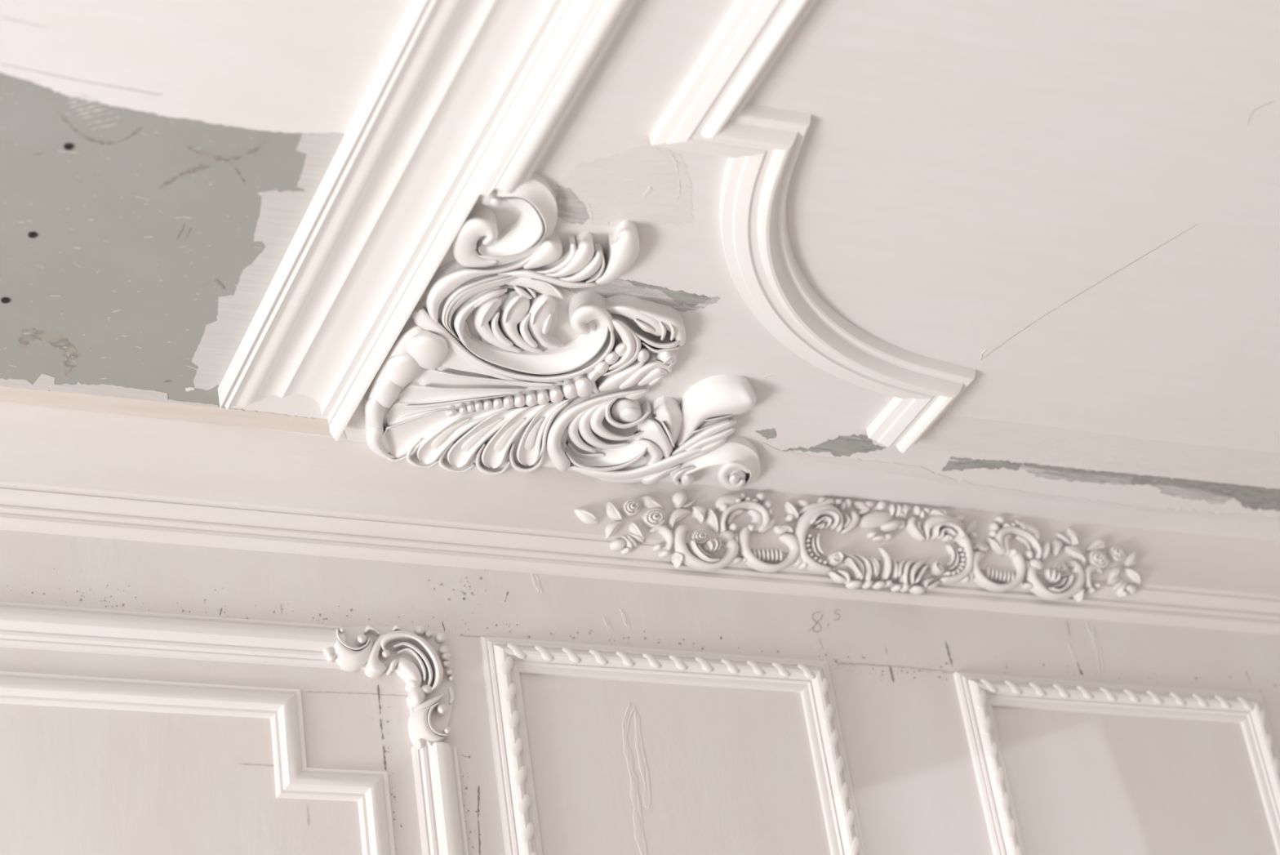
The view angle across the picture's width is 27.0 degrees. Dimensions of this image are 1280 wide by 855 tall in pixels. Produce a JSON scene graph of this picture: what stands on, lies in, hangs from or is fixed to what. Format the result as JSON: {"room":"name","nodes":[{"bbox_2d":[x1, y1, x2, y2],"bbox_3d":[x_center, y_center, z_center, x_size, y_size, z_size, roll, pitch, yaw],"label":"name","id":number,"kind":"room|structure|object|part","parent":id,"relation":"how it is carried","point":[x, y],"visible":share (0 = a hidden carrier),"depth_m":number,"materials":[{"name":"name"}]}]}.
{"room":"room under renovation","nodes":[
{"label":"room under renovation","id":0,"kind":"room"},
{"bbox_2d":[0,0,1279,541],"bbox_3d":[0.243,-1.376,1.532,7.800,0.054,5.112,6,-35,-24],"label":"ceiling","id":1,"kind":"structure","parent":0,"point":[1073,206],"depth_m":3.25,"materials":[{"name":"white paint"}]},
{"bbox_2d":[0,297,9,303],"bbox_3d":[-0.762,-0.153,3.207,0.011,0.002,0.011,6,-35,-24],"label":"screw","id":2,"kind":"object","parent":1,"relation":"attached to","point":[5,300],"visible":1,"depth_m":3.21,"materials":[{"name":"black metal"}]},
{"bbox_2d":[27,231,37,238],"bbox_3d":[-0.707,-0.224,3.106,0.011,0.002,0.011,6,-35,-24],"label":"screw","id":3,"kind":"object","parent":1,"relation":"attached to","point":[31,234],"visible":1,"depth_m":3.11,"materials":[{"name":"black metal"}]},
{"bbox_2d":[63,142,73,150],"bbox_3d":[-0.637,-0.313,2.979,0.011,0.002,0.011,6,-35,-24],"label":"screw","id":4,"kind":"object","parent":1,"relation":"attached to","point":[68,146],"visible":1,"depth_m":2.98,"materials":[{"name":"black metal"}]},
{"bbox_2d":[217,0,637,440],"bbox_3d":[0.119,-0.775,2.397,0.233,0.038,2.949,6,-35,-24],"label":"crown molding","id":5,"kind":"structure","parent":1,"relation":"attached to","point":[466,100],"depth_m":3.09,"materials":[{"name":"paint"}]},
{"bbox_3d":[0.299,-0.905,2.233,0.060,0.038,2.424,6,-35,-24],"label":"bead rail","id":6,"kind":"part","parent":5,"relation":"part of","materials":[{"name":"paint"}]},
{"bbox_2d":[364,172,760,490],"bbox_3d":[-0.023,-0.095,3.460,0.609,0.042,0.657,4,-34,-20],"label":"shell ornament","id":7,"kind":"object","parent":1,"relation":"attached to","point":[511,396],"visible":0.99,"depth_m":3.47,"materials":[{"name":"paint"}]},
{"bbox_3d":[-0.111,-0.185,3.302,0.137,0.028,0.038,6,-35,-24],"label":"stem","id":8,"kind":"part","parent":7,"relation":"part of","materials":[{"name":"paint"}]},
{"bbox_3d":[0.006,0.051,3.712,0.204,0.033,0.069,-11,-31,2],"label":"stem","id":9,"kind":"part","parent":7,"relation":"part of","materials":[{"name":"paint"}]},
{"bbox_3d":[0.002,0.067,3.748,0.118,0.021,0.037,-12,-31,4],"label":"stem","id":10,"kind":"part","parent":7,"relation":"part of","materials":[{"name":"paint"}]},
{"bbox_2d":[649,0,975,453],"bbox_3d":[0.434,-0.752,2.524,0.560,0.038,2.902,-1,-32,-14],"label":"trim","id":11,"kind":"structure","parent":1,"relation":"attached to","point":[710,113],"depth_m":3.24,"materials":[{"name":"paint"}]},
{"bbox_3d":[0.108,-0.340,3.107,0.173,0.038,0.083,6,-35,-24],"label":"short rail","id":12,"kind":"part","parent":11,"relation":"part of","materials":[{"name":"paint"}]},
{"bbox_3d":[0.495,-0.926,2.258,0.083,0.038,2.286,6,-35,-24],"label":"long rail","id":13,"kind":"part","parent":11,"relation":"part of","materials":[{"name":"paint"}]},
{"bbox_3d":[0.239,-0.178,3.405,0.207,0.038,0.659,-19,-33,16],"label":"curved rail","id":14,"kind":"part","parent":11,"relation":"part of","materials":[{"name":"paint"}]},
{"bbox_3d":[0.391,-0.026,3.692,0.083,0.038,0.172,6,-35,-24],"label":"rail","id":15,"kind":"part","parent":11,"relation":"part of","materials":[{"name":"paint"}]},
{"bbox_2d":[0,529,1279,854],"bbox_3d":[-0.463,1.924,2.329,7.800,4.300,0.001,6,-35,-24],"label":"wall","id":16,"kind":"structure","parent":0,"point":[619,766],"depth_m":3.62,"materials":[{"name":"white paint"}]},
{"bbox_2d":[0,670,395,854],"bbox_3d":[-1.429,0.589,2.759,2.523,0.864,0.018,6,-35,-24],"label":"trim","id":17,"kind":"structure","parent":16,"relation":"attached to","point":[294,779],"depth_m":3.37,"materials":[{"name":"white paint"}]},
{"bbox_3d":[-1.534,0.237,2.950,2.415,0.043,0.018,6,-35,-24],"label":"rail","id":18,"kind":"part","parent":17,"relation":"part of","materials":[{"name":"white paint"}]},
{"bbox_3d":[-0.397,0.405,3.418,0.151,0.154,0.018,6,-35,-24],"label":"stepped rail","id":19,"kind":"part","parent":17,"relation":"part of","materials":[{"name":"white paint"}]},
{"bbox_3d":[-0.292,0.757,3.227,0.043,0.754,0.018,6,-35,-24],"label":"rail","id":20,"kind":"part","parent":17,"relation":"part of","materials":[{"name":"white paint"}]},
{"bbox_2d":[0,601,468,854],"bbox_3d":[-1.389,0.551,2.801,2.621,0.961,0.024,6,-35,-24],"label":"trim","id":21,"kind":"structure","parent":16,"relation":"attached to","point":[437,777],"depth_m":3.41,"materials":[{"name":"white paint"}]},
{"bbox_3d":[-1.517,0.164,3.005,2.475,0.062,0.024,6,-35,-24],"label":"rail","id":22,"kind":"part","parent":21,"relation":"part of","materials":[{"name":"white paint"}]},
{"bbox_3d":[-0.212,0.748,3.269,0.062,0.791,0.024,6,-35,-24],"label":"rail","id":23,"kind":"part","parent":21,"relation":"part of","materials":[{"name":"white paint"}]},
{"bbox_2d":[323,624,454,749],"bbox_3d":[-0.324,0.334,3.494,0.181,0.185,0.031,6,-35,-24],"label":"carved corner","id":24,"kind":"object","parent":16,"relation":"attached to","point":[420,655],"visible":1,"depth_m":3.51,"materials":[{"name":"white paint"}]},
{"bbox_2d":[0,401,1279,634],"bbox_3d":[-0.745,0.056,3.427,7.800,0.131,0.097,6,-35,-24],"label":"trim","id":25,"kind":"structure","parent":16,"relation":"attached to","point":[64,471],"depth_m":3.64,"materials":[{"name":"paint"}]},
{"bbox_2d":[574,507,598,524],"bbox_3d":[-0.074,0.122,3.721,0.035,0.023,0.023,6,-35,-24],"label":"leaf ornament","id":26,"kind":"object","parent":25,"relation":"attached to","point":[587,516],"visible":1,"depth_m":3.71,"materials":[{"name":"white paint"}]},
{"bbox_2d":[604,489,1140,602],"bbox_3d":[0.359,0.171,3.908,0.892,0.133,0.057,6,-35,-24],"label":"floral ornament","id":27,"kind":"object","parent":25,"relation":"on","point":[940,525],"visible":1,"depth_m":3.90,"materials":[{"name":"white paint"}]},
{"bbox_2d":[479,635,866,854],"bbox_3d":[0.090,0.690,3.466,0.529,0.910,0.024,6,-35,-24],"label":"frame","id":28,"kind":"object","parent":16,"relation":"attached to","point":[504,660],"visible":1,"depth_m":3.65,"materials":[{"name":"white paint"}]},
{"bbox_3d":[-0.128,0.667,3.371,0.050,0.910,0.022,6,-35,-24],"label":"rail","id":29,"kind":"part","parent":28,"relation":"part of","materials":[{"name":"white paint"}]},
{"bbox_3d":[0.031,0.327,3.690,0.529,0.050,0.022,6,-35,-24],"label":"rail","id":30,"kind":"part","parent":28,"relation":"part of","materials":[{"name":"white paint"}]},
{"bbox_3d":[0.308,0.714,3.563,0.050,0.910,0.022,6,-35,-24],"label":"rail","id":31,"kind":"part","parent":28,"relation":"part of","materials":[{"name":"white paint"}]},
{"bbox_2d":[953,671,1279,854],"bbox_3d":[0.772,0.764,3.765,0.546,0.907,0.024,6,-35,-24],"label":"frame","id":32,"kind":"object","parent":16,"relation":"attached to","point":[978,693],"visible":1,"depth_m":3.95,"materials":[{"name":"white paint"}]},
{"bbox_3d":[0.546,0.741,3.666,0.050,0.907,0.022,6,-35,-24],"label":"rail","id":33,"kind":"part","parent":32,"relation":"part of","materials":[{"name":"white paint"}]},
{"bbox_3d":[0.713,0.403,3.988,0.546,0.050,0.022,6,-35,-24],"label":"rail","id":34,"kind":"part","parent":32,"relation":"part of","materials":[{"name":"white paint"}]},
{"bbox_3d":[0.997,0.789,3.865,0.050,0.907,0.022,6,-35,-24],"label":"rail","id":35,"kind":"part","parent":32,"relation":"part of","materials":[{"name":"white paint"}]}
]}

